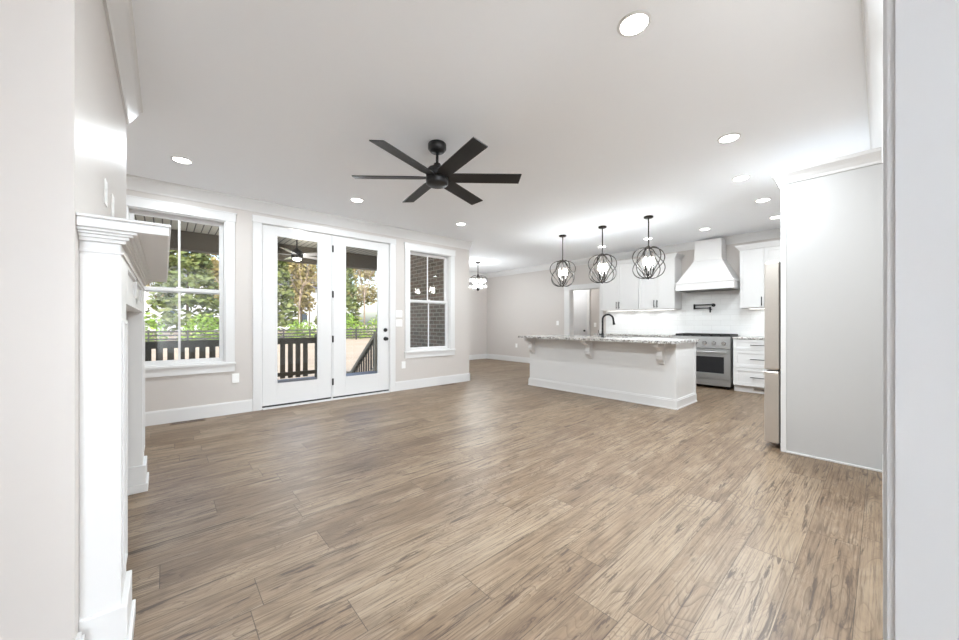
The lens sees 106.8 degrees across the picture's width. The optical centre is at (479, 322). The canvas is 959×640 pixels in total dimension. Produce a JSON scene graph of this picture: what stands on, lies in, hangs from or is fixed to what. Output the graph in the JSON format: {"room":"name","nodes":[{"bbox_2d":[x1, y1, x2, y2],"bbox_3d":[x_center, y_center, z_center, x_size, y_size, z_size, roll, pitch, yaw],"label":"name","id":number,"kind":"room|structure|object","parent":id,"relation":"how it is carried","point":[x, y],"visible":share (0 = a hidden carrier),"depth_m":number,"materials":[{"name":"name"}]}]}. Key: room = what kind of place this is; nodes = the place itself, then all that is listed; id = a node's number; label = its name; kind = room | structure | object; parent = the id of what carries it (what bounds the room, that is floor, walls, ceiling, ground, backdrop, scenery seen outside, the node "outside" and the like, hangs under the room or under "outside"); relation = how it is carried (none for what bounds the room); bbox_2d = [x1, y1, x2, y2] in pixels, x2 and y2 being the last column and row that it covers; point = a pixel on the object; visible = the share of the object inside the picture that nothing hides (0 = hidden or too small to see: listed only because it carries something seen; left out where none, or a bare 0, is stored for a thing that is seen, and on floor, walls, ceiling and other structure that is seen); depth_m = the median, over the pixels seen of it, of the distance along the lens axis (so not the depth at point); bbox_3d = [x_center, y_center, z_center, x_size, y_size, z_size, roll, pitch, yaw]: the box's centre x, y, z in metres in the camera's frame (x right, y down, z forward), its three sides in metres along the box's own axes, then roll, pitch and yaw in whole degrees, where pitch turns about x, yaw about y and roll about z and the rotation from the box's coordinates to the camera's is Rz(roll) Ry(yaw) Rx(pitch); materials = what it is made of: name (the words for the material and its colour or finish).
{"room":"living room","nodes":[
{"label":"living room","id":0,"kind":"room"},
{"bbox_2d":[0,0,125,639],"bbox_3d":[-2.120,-0.223,1.672,0.540,2.745,1.985,0,0,-41],"label":"wall","id":1,"kind":"structure","parent":0,"point":[63,122],"depth_m":1.07,"materials":[{"name":"beige paint"}]},
{"bbox_2d":[76,632,84,639],"bbox_3d":[-1.466,1.073,0.945,0.556,0.155,0.061,0,0,-41],"label":"baseboard","id":2,"kind":"structure","parent":1,"relation":"attached to","point":[79,636],"depth_m":1.14,"materials":[{"name":"white paint"}]},
{"bbox_2d":[104,178,107,206],"bbox_3d":[-1.751,-0.610,1.669,0.008,0.118,0.075,0,0,-41],"label":"wall outlet","id":3,"kind":"object","parent":1,"relation":"attached to","point":[105,180],"visible":1,"depth_m":1.65,"materials":[{"name":"white plastic"}]},
{"bbox_2d":[111,193,113,216],"bbox_3d":[-1.950,-0.620,1.893,0.008,0.118,0.075,0,0,-41],"label":"wall outlet","id":4,"kind":"object","parent":1,"relation":"attached to","point":[112,196],"visible":0.8,"depth_m":1.87,"materials":[{"name":"white plastic"}]},
{"bbox_2d":[103,0,142,124],"bbox_3d":[-1.859,-1.525,1.851,0.088,0.140,2.083,0,0,-41],"label":"trim","id":5,"kind":"structure","parent":1,"relation":"attached to","point":[118,13],"depth_m":1.99,"materials":[{"name":"white paint"}]},
{"bbox_2d":[126,189,468,411],"bbox_3d":[-2.295,-0.223,5.340,5.440,2.745,0.160,0,0,-41],"label":"wall","id":6,"kind":"structure","parent":0,"point":[179,391],"depth_m":4.61,"materials":[{"name":"beige paint"}]},
{"bbox_2d":[126,195,236,377],"bbox_3d":[-3.545,-0.389,4.203,1.110,1.998,0.186,0,0,-41],"label":"window","id":7,"kind":"structure","parent":6,"relation":"in","point":[135,205],"depth_m":4.33,"materials":[{"name":"white paint"}]},
{"bbox_2d":[232,373,238,382],"bbox_3d":[-3.096,0.700,4.519,0.075,0.118,0.008,0,0,-41],"label":"wall outlet","id":8,"kind":"object","parent":6,"relation":"attached to","point":[235,377],"visible":1,"depth_m":4.52,"materials":[{"name":"white plastic"}]},
{"bbox_2d":[262,224,330,405],"bbox_3d":[-2.560,-0.102,5.031,0.895,2.415,0.048,0,0,-41],"label":"door","id":9,"kind":"structure","parent":6,"relation":"in","point":[273,393],"depth_m":4.91,"materials":[{"name":"white paint"}]},
{"bbox_2d":[126,174,471,249],"bbox_3d":[-2.156,-1.525,5.297,5.290,0.140,0.088,0,0,-41],"label":"trim","id":10,"kind":"structure","parent":6,"relation":"attached to","point":[136,183],"depth_m":4.75,"materials":[{"name":"white paint"}]},
{"bbox_2d":[145,373,469,425],"bbox_3d":[-2.174,1.073,5.329,5.306,0.155,0.016,0,0,-41],"label":"baseboard","id":11,"kind":"structure","parent":6,"relation":"attached to","point":[219,409],"depth_m":4.41,"materials":[{"name":"white paint"}]},
{"bbox_2d":[252,214,395,410],"bbox_3d":[-2.233,-0.130,5.368,2.066,2.560,0.180,0,0,-41],"label":"trim","id":12,"kind":"structure","parent":6,"relation":"attached to","point":[257,220],"depth_m":5.05,"materials":[{"name":"white paint"}]},
{"bbox_2d":[332,236,388,396],"bbox_3d":[-1.851,-0.102,5.617,0.927,2.415,0.110,0,0,-41],"label":"door","id":13,"kind":"structure","parent":6,"relation":"in","point":[342,384],"depth_m":5.57,"materials":[{"name":"white paint"}]},
{"bbox_2d":[396,310,401,316],"bbox_3d":[-1.366,-0.155,6.048,0.118,0.118,0.010,0,0,-41],"label":"light switch","id":14,"kind":"object","parent":6,"relation":"attached to","point":[398,312],"visible":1,"depth_m":6.04,"materials":[{"name":"white plastic"}]},
{"bbox_2d":[396,320,401,325],"bbox_3d":[-1.366,0.000,6.048,0.118,0.118,0.010,0,0,-41],"label":"light switch","id":15,"kind":"object","parent":6,"relation":"attached to","point":[398,322],"visible":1,"depth_m":6.04,"materials":[{"name":"white plastic"}]},
{"bbox_2d":[404,242,455,357],"bbox_3d":[-0.924,-0.389,6.522,1.110,1.998,0.186,0,0,-41],"label":"window","id":16,"kind":"structure","parent":6,"relation":"in","point":[448,255],"depth_m":6.58,"materials":[{"name":"white paint"}]},
{"bbox_2d":[410,255,444,347],"bbox_3d":[-1.542,-0.100,8.316,0.130,3.700,3.300,0,0,-41],"label":"brick wall","id":17,"kind":"structure","parent":0,"point":[418,312],"depth_m":7.79,"materials":[{"name":"grey brick"}]},
{"bbox_2d":[469,276,486,354],"bbox_3d":[-1.035,-0.223,10.527,3.560,2.745,0.140,0,0,-41],"label":"wall","id":18,"kind":"structure","parent":0,"point":[477,299],"depth_m":11.29,"materials":[{"name":"beige paint"}]},
{"bbox_2d":[469,354,486,359],"bbox_3d":[-0.985,1.073,10.467,3.284,0.155,0.016,0,0,-41],"label":"baseboard","id":19,"kind":"structure","parent":18,"relation":"attached to","point":[477,356],"depth_m":11.29,"materials":[{"name":"white paint"}]},
{"bbox_2d":[469,271,486,277],"bbox_3d":[-0.967,-1.525,10.435,3.300,0.140,0.088,0,0,-41],"label":"trim","id":20,"kind":"structure","parent":18,"relation":"attached to","point":[471,273],"depth_m":11.22,"materials":[{"name":"white paint"}]},
{"bbox_2d":[126,0,869,272],"bbox_3d":[1.803,-1.655,2.490,12.300,0.120,15.940,0,0,-41],"label":"ceiling","id":21,"kind":"structure","parent":0,"point":[283,102],"depth_m":2.61,"materials":[{"name":"paint"}]},
{"bbox_2d":[171,156,192,163],"bbox_3d":[-2.911,-1.591,3.482,0.170,0.007,0.170,0,0,-41],"label":"recessed light","id":22,"kind":"object","parent":21,"relation":"in","point":[179,159],"visible":1,"depth_m":3.48,"materials":[{"name":"white paint"}]},
{"bbox_2d":[350,198,363,201],"bbox_3d":[-1.589,-1.591,4.613,0.170,0.007,0.170,0,0,-41],"label":"recessed light","id":23,"kind":"object","parent":21,"relation":"in","point":[351,199],"visible":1,"depth_m":4.60,"materials":[{"name":"white paint"}]},
{"bbox_2d":[352,137,521,204],"bbox_3d":[-0.377,-1.407,3.165,1.445,0.375,1.466,0,0,-41],"label":"ceiling fan","id":24,"kind":"object","parent":21,"relation":"hanging from","point":[438,176],"visible":1,"depth_m":3.11,"materials":[{"name":"black metal"}]},
{"bbox_2d":[469,262,486,290],"bbox_3d":[-0.041,-1.215,9.297,0.498,0.760,0.484,0,0,-41],"label":"chandelier","id":25,"kind":"object","parent":21,"relation":"hanging from","point":[477,279],"visible":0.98,"depth_m":9.23,"materials":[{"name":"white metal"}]},
{"bbox_2d":[550,235,575,286],"bbox_3d":[1.516,-1.121,6.481,0.456,0.948,0.456,0,0,-41],"label":"cage pendant","id":26,"kind":"object","parent":21,"relation":"hanging from","point":[564,272],"visible":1,"depth_m":6.45,"materials":[{"name":"brown metal"}]},
{"bbox_2d":[588,226,616,283],"bbox_3d":[2.036,-1.121,5.894,0.456,0.948,0.456,0,0,-41],"label":"cage pendant","id":27,"kind":"object","parent":21,"relation":"hanging from","point":[604,267],"visible":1,"depth_m":5.87,"materials":[{"name":"brown metal"}]},
{"bbox_2d":[617,10,651,36],"bbox_3d":[0.825,-1.591,1.898,0.170,0.007,0.170,0,0,-41],"label":"recessed light","id":28,"kind":"object","parent":21,"relation":"in","point":[634,23],"visible":1,"depth_m":1.89,"materials":[{"name":"white paint"}]},
{"bbox_2d":[632,215,665,279],"bbox_3d":[2.533,-1.121,5.332,0.456,0.948,0.456,0,0,-41],"label":"cage pendant","id":29,"kind":"object","parent":21,"relation":"hanging from","point":[651,261],"visible":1,"depth_m":5.30,"materials":[{"name":"brown metal"}]},
{"bbox_2d":[649,256,651,274],"bbox_3d":[2.535,-0.852,5.287,0.066,0.276,0.078,0,0,-41],"label":"candle holder","id":30,"kind":"object","parent":29,"relation":"on","point":[650,260],"depth_m":5.26,"materials":[{"name":"white"}]},
{"bbox_2d":[717,133,740,142],"bbox_3d":[2.151,-1.591,3.068,0.170,0.007,0.170,0,0,-41],"label":"recessed light","id":31,"kind":"object","parent":21,"relation":"in","point":[727,138],"visible":1,"depth_m":3.06,"materials":[{"name":"white paint"}]},
{"bbox_2d":[732,175,750,180],"bbox_3d":[2.877,-1.591,3.914,0.170,0.007,0.170,0,0,-41],"label":"recessed light","id":32,"kind":"object","parent":21,"relation":"in","point":[742,177],"visible":1,"depth_m":3.90,"materials":[{"name":"white paint"}]},
{"bbox_2d":[755,198,770,201],"bbox_3d":[3.676,-1.591,4.614,0.170,0.007,0.170,0,0,-41],"label":"recessed light","id":33,"kind":"object","parent":21,"relation":"in","point":[761,199],"visible":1,"depth_m":4.60,"materials":[{"name":"white paint"}]},
{"bbox_2d":[769,215,780,218],"bbox_3d":[4.462,-1.591,5.353,0.170,0.007,0.170,0,0,-41],"label":"recessed light","id":34,"kind":"object","parent":21,"relation":"in","point":[778,216],"visible":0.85,"depth_m":5.36,"materials":[{"name":"white paint"}]},
{"bbox_2d":[126,358,882,639],"bbox_3d":[1.803,1.175,2.490,12.300,0.050,15.940,0,0,-41],"label":"floor","id":35,"kind":"structure","parent":0,"point":[493,505],"depth_m":2.01,"materials":[{"name":"wood"}]},
{"bbox_2d":[76,212,170,639],"bbox_3d":[-1.826,0.400,1.918,0.227,1.500,1.938,0,0,-41],"label":"fireplace mantel","id":36,"kind":"object","parent":35,"relation":"on","point":[118,257],"visible":1,"depth_m":1.21,"materials":[{"name":"white paint"}]},
{"bbox_2d":[76,212,170,281],"bbox_3d":[-1.826,-0.329,1.918,0.227,0.042,1.938,0,0,-41],"label":"shelf","id":37,"kind":"object","parent":36,"relation":"attached to","point":[151,239],"depth_m":1.25,"materials":[{"name":"white paint"}]},
{"bbox_2d":[170,418,204,424],"bbox_3d":[-3.393,1.147,4.141,0.315,0.005,0.100,0,0,-41],"label":"floor vent","id":38,"kind":"object","parent":35,"relation":"in","point":[202,419],"visible":1,"depth_m":4.14,"materials":[{"name":"brown metal"}]},
{"bbox_2d":[524,338,696,409],"bbox_3d":[1.978,0.710,5.855,0.973,0.880,2.571,0,0,-41],"label":"kitchen island","id":39,"kind":"object","parent":35,"relation":"on","point":[658,375],"visible":0.94,"depth_m":5.31,"materials":[{"name":"white paint"}]},
{"bbox_2d":[518,335,698,343],"bbox_3d":[1.969,0.253,5.864,1.060,0.035,2.625,0,0,-41],"label":"island countertop","id":40,"kind":"structure","parent":39,"relation":"on","point":[560,337],"depth_m":5.39,"materials":[{"name":"stone"}]},
{"bbox_2d":[598,314,614,336],"bbox_3d":[2.105,0.040,5.891,0.273,0.390,0.060,0,0,31],"label":"kitchen faucet","id":41,"kind":"object","parent":40,"relation":"on","point":[613,320],"visible":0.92,"depth_m":5.90,"materials":[{"name":"black metal"}]},
{"bbox_2d":[630,336,672,337],"bbox_3d":[3.600,0.711,7.241,0.689,0.879,0.823,0,0,-41],"label":"base cabinet","id":42,"kind":"object","parent":35,"relation":"on","point":[630,336],"visible":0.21,"depth_m":6.97,"materials":[{"name":"white paint"}]},
{"bbox_2d":[592,333,675,336],"bbox_3d":[3.321,0.253,7.572,0.649,0.035,1.698,0,0,-41],"label":"countertop","id":43,"kind":"structure","parent":42,"relation":"on","point":[609,334],"depth_m":7.27,"materials":[{"name":"stone"}]},
{"bbox_2d":[673,333,737,389],"bbox_3d":[4.171,0.674,6.571,0.702,0.952,0.915,0,0,-41],"label":"gas range","id":44,"kind":"object","parent":35,"relation":"on","point":[714,352],"visible":0.61,"depth_m":6.23,"materials":[{"name":"silver metal"}]},
{"bbox_2d":[673,335,736,337],"bbox_3d":[4.207,0.241,6.602,0.607,0.018,0.915,0,0,-41],"label":"cooktop","id":45,"kind":"object","parent":44,"relation":"in","point":[674,336],"depth_m":6.42,"materials":[{"name":"black metal"}]},
{"bbox_2d":[733,339,767,393],"bbox_3d":[4.753,0.711,5.938,0.689,0.879,0.733,0,0,-41],"label":"base cabinet","id":46,"kind":"object","parent":35,"relation":"on","point":[748,354],"visible":0.56,"depth_m":5.86,"materials":[{"name":"white paint"}]},
{"bbox_2d":[753,388,763,391],"bbox_3d":[4.594,1.091,5.760,0.006,0.058,0.260,0,0,-41],"label":"vent","id":47,"kind":"object","parent":46,"relation":"attached to","point":[754,389],"visible":0.6,"depth_m":5.80,"materials":[{"name":"silver metal"}]},
{"bbox_2d":[763,261,780,449],"bbox_3d":[3.215,0.280,3.354,0.916,1.740,0.724,0,0,-41],"label":"refrigerator","id":48,"kind":"object","parent":35,"relation":"on","point":[772,270],"visible":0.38,"depth_m":3.26,"materials":[{"name":"silver metal"}]},
{"bbox_2d":[771,147,882,471],"bbox_3d":[3.225,-0.095,3.281,1.020,2.490,0.679,0,0,-41],"label":"panel","id":49,"kind":"object","parent":35,"relation":"on","point":[832,209],"visible":0.9,"depth_m":2.94,"materials":[{"name":"white paint"}]},
{"bbox_3d":[5.307,0.711,5.312,0.689,0.879,0.923,0,0,-41],"label":"base cabinet","id":50,"kind":"object","parent":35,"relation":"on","visible":0},
{"bbox_2d":[733,336,763,339],"bbox_3d":[5.068,0.253,5.597,0.649,0.035,1.668,0,0,-41],"label":"countertop","id":51,"kind":"structure","parent":50,"relation":"on","point":[737,337],"depth_m":5.88,"materials":[{"name":"stone"}]},
{"bbox_2d":[579,289,598,335],"bbox_3d":[3.082,-0.223,10.204,0.140,2.745,3.200,0,0,-41],"label":"wall","id":52,"kind":"structure","parent":0,"point":[594,293],"depth_m":9.95,"materials":[{"name":"beige paint"}]},
{"bbox_2d":[574,289,589,335],"bbox_3d":[2.773,0.085,10.395,0.070,2.130,0.995,0,0,-41],"label":"door","id":53,"kind":"structure","parent":52,"relation":"in","point":[582,299],"depth_m":10.22,"materials":[{"name":"white paint"}]},
{"bbox_2d":[487,237,780,357],"bbox_3d":[3.161,-0.223,8.364,0.140,2.745,8.660,0,0,-41],"label":"wall","id":54,"kind":"structure","parent":0,"point":[523,304],"depth_m":10.21,"materials":[{"name":"beige paint"}]},
{"bbox_2d":[487,354,529,362],"bbox_3d":[1.231,1.073,10.428,0.016,0.155,2.979,0,0,-41],"label":"baseboard","id":55,"kind":"structure","parent":54,"relation":"attached to","point":[489,356],"depth_m":10.79,"materials":[{"name":"white paint"}]},
{"bbox_2d":[564,283,602,334],"bbox_3d":[2.632,0.090,8.944,0.164,2.120,1.110,0,0,-41],"label":"trim","id":56,"kind":"structure","parent":54,"relation":"attached to","point":[569,290],"depth_m":9.20,"materials":[{"name":"white paint"}]},
{"bbox_2d":[596,258,638,310],"bbox_3d":[3.150,-0.823,7.958,0.414,1.076,0.950,0,0,-41],"label":"upper cabinet","id":57,"kind":"object","parent":54,"relation":"attached to","point":[621,293],"visible":0.82,"depth_m":7.79,"materials":[{"name":"white paint"}]},
{"bbox_2d":[614,309,673,310],"bbox_3d":[3.442,-0.277,7.685,0.060,0.015,1.450,0,0,-41],"label":"light","id":58,"kind":"object","parent":57,"relation":"attached to","point":[650,309],"visible":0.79,"depth_m":7.66,"materials":[{"name":"white plastic"}]},
{"bbox_2d":[487,228,780,277],"bbox_3d":[3.029,-1.525,8.341,0.088,0.140,8.520,0,0,-41],"label":"trim","id":59,"kind":"structure","parent":54,"relation":"attached to","point":[773,233],"depth_m":7.65,"materials":[{"name":"white paint"}]},
{"bbox_2d":[638,253,684,309],"bbox_3d":[3.721,-0.823,7.312,0.414,1.076,0.762,0,0,-41],"label":"upper cabinet","id":60,"kind":"object","parent":54,"relation":"attached to","point":[660,292],"visible":0.85,"depth_m":7.16,"materials":[{"name":"white paint"}]},
{"bbox_2d":[606,290,763,335],"bbox_3d":[4.440,-0.278,6.806,0.010,1.045,4.350,0,0,-41],"label":"backsplash","id":61,"kind":"structure","parent":54,"relation":"attached to","point":[727,317],"depth_m":6.98,"materials":[{"name":"white tile"}]},
{"bbox_2d":[693,303,715,311],"bbox_3d":[4.304,-0.286,6.835,0.155,0.172,0.359,0,0,-41],"label":"pot filler","id":62,"kind":"object","parent":61,"relation":"attached to","point":[713,304],"visible":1,"depth_m":6.80,"materials":[{"name":"black metal"}]},
{"bbox_2d":[674,238,739,292],"bbox_3d":[4.241,-1.069,6.604,0.573,0.942,0.956,0,0,-41],"label":"range hood","id":63,"kind":"object","parent":54,"relation":"attached to","point":[710,271],"visible":0.91,"depth_m":6.50,"materials":[{"name":"white paint"}]},
{"bbox_2d":[735,240,780,308],"bbox_3d":[4.838,-0.800,6.050,0.414,1.080,0.729,0,0,-41],"label":"upper cabinet","id":64,"kind":"object","parent":54,"relation":"attached to","point":[753,257],"visible":0.54,"depth_m":6.03,"materials":[{"name":"white paint"}]},
{"bbox_3d":[3.452,-0.223,2.934,6.620,2.745,0.140,0,0,-41],"label":"wall","id":65,"kind":"structure","parent":0,"visible":0},
{"bbox_2d":[861,0,882,162],"bbox_3d":[3.336,-1.525,2.984,6.552,0.140,0.088,0,0,-41],"label":"trim","id":66,"kind":"structure","parent":65,"relation":"attached to","point":[871,10],"depth_m":2.09,"materials":[{"name":"white paint"}]},
{"bbox_2d":[883,0,958,639],"bbox_3d":[0.990,-0.100,0.768,0.100,2.500,0.158,0,0,-41],"label":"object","id":67,"kind":"structure","parent":65,"relation":"attached to","point":[921,37],"depth_m":0.76,"materials":[{"name":"white paint"}]},
{"label":"outside","id":68,"kind":"structure","parent":0,"visible":0},
{"bbox_2d":[146,326,375,379],"bbox_3d":[-22.804,1.327,49.922,120.000,1.146,93.600,0,0,-41],"label":"lawn","id":69,"kind":"structure","parent":68,"point":[354,348],"depth_m":22.91,"materials":[{"name":"plant"}]},
{"bbox_2d":[144,312,167,340],"bbox_3d":[-30.120,0.324,30.976,4.743,3.391,4.758,0,0,-41],"label":"shrub","id":70,"kind":"object","parent":69,"relation":"on","point":[150,320],"visible":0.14,"depth_m":31.46,"materials":[{"name":"green plant"}]},
{"bbox_2d":[145,283,166,297],"bbox_3d":[-41.581,-5.942,42.029,7.925,15.165,10.207,0,0,-19],"label":"tree","id":71,"kind":"object","parent":69,"relation":"on","point":[155,295],"visible":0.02,"depth_m":44.69,"materials":[{"name":"green plant"}]},
{"bbox_2d":[144,250,218,337],"bbox_3d":[-29.975,-5.360,36.696,7.100,14.513,7.041,0,0,-41],"label":"tree","id":72,"kind":"object","parent":69,"relation":"on","point":[197,262],"visible":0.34,"depth_m":35.31,"materials":[{"name":"green plant"}]},
{"bbox_2d":[181,314,218,339],"bbox_3d":[-26.476,0.574,34.306,4.235,2.908,4.244,0,0,-41],"label":"shrub","id":73,"kind":"object","parent":69,"relation":"on","point":[199,325],"visible":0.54,"depth_m":33.77,"materials":[{"name":"green plant"}]},
{"bbox_2d":[202,254,218,299],"bbox_3d":[-34.462,-6.180,49.780,8.729,15.641,8.220,0,0,-41],"label":"tree","id":74,"kind":"object","parent":69,"relation":"on","point":[216,263],"visible":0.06,"depth_m":48.17,"materials":[{"name":"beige plant"}]},
{"bbox_2d":[144,266,316,330],"bbox_3d":[-45.059,-4.750,68.286,30.200,12.200,12.000,0,0,-41],"label":"house","id":75,"kind":"structure","parent":69,"relation":"on","point":[313,313],"depth_m":60.09,"materials":[{"name":"white"}]},
{"bbox_2d":[145,328,376,340],"bbox_3d":[-19.794,1.290,35.956,50.120,1.420,0.150,0,0,-41],"label":"fence","id":76,"kind":"object","parent":69,"relation":"on","point":[309,329],"visible":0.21,"depth_m":32.31,"materials":[{"name":"wood"}]},
{"bbox_2d":[277,261,300,331],"bbox_3d":[-23.774,-4.718,41.017,5.731,13.257,5.736,0,0,-41],"label":"evergreen tree","id":77,"kind":"object","parent":69,"relation":"on","point":[284,292],"visible":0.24,"depth_m":40.73,"materials":[{"name":"green plant"}]},
{"bbox_2d":[277,262,316,332],"bbox_3d":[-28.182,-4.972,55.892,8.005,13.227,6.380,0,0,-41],"label":"tree","id":78,"kind":"object","parent":69,"relation":"on","point":[293,268],"visible":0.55,"depth_m":55.11,"materials":[{"name":"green plant"}]},
{"bbox_2d":[284,319,316,337],"bbox_3d":[-19.952,0.796,40.049,3.903,2.396,3.989,0,0,-41],"label":"shrub","id":79,"kind":"object","parent":69,"relation":"on","point":[305,321],"visible":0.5,"depth_m":39.56,"materials":[{"name":"green plant"}]},
{"bbox_2d":[313,268,363,328],"bbox_3d":[-18.201,-5.699,46.331,6.035,15.209,5.907,0,0,11],"label":"evergreen tree","id":80,"kind":"object","parent":69,"relation":"on","point":[350,287],"visible":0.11,"depth_m":46.05,"materials":[{"name":"green plant"}]},
{"bbox_2d":[346,313,366,338],"bbox_3d":[-16.212,0.370,43.272,4.833,3.243,4.900,0,0,0],"label":"shrub","id":81,"kind":"object","parent":69,"relation":"on","point":[350,314],"visible":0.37,"depth_m":43.12,"materials":[{"name":"green plant"}]},
{"bbox_2d":[347,269,376,333],"bbox_3d":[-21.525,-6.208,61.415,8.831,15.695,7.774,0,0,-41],"label":"tree","id":82,"kind":"object","parent":69,"relation":"on","point":[371,292],"visible":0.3,"depth_m":60.96,"materials":[{"name":"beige plant"}]},
{"bbox_2d":[363,316,376,336],"bbox_3d":[-12.740,0.424,46.344,4.969,3.213,4.985,0,0,-41],"label":"shrub","id":83,"kind":"object","parent":69,"relation":"on","point":[373,320],"visible":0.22,"depth_m":45.48,"materials":[{"name":"green plant"}]},
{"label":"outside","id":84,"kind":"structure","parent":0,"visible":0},
{"bbox_2d":[134,215,376,255],"bbox_3d":[-5.016,-1.710,5.142,9.300,0.120,3.150,0,0,-41],"label":"ceiling","id":85,"kind":"structure","parent":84,"point":[184,226],"depth_m":6.35,"materials":[{"name":"white wood"}]},
{"bbox_2d":[170,229,376,270],"bbox_3d":[-5.822,-1.485,6.045,9.290,0.330,0.230,0,0,-41],"label":"beam","id":86,"kind":"structure","parent":85,"relation":"attached to","point":[189,241],"depth_m":6.70,"materials":[{"name":"black wood"}]},
{"bbox_2d":[277,239,316,260],"bbox_3d":[-3.325,-1.387,6.461,1.204,0.525,1.159,0,0,-41],"label":"ceiling fan","id":87,"kind":"object","parent":85,"relation":"hanging from","point":[296,254],"visible":0.74,"depth_m":6.37,"materials":[{"name":"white metal"}]},
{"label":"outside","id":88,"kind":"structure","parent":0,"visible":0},
{"bbox_2d":[277,371,376,382],"bbox_3d":[-4.944,1.285,5.052,9.290,0.150,2.920,0,0,-41],"label":"floor","id":89,"kind":"structure","parent":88,"point":[366,372],"depth_m":7.76,"materials":[{"name":"grey concrete"}]},
{"bbox_2d":[145,334,316,378],"bbox_3d":[-6.433,0.730,5.558,7.530,0.960,0.110,0,0,-41],"label":"porch railing","id":90,"kind":"object","parent":89,"relation":"on","point":[191,344],"visible":0.31,"depth_m":7.46,"materials":[{"name":"black wood"}]},
{"bbox_2d":[346,332,376,372],"bbox_3d":[-3.200,1.324,9.646,0.110,2.188,1.890,0,0,-41],"label":"stair railing","id":91,"kind":"object","parent":89,"relation":"on","point":[373,341],"visible":0.45,"depth_m":9.28,"materials":[{"name":"black wood"}]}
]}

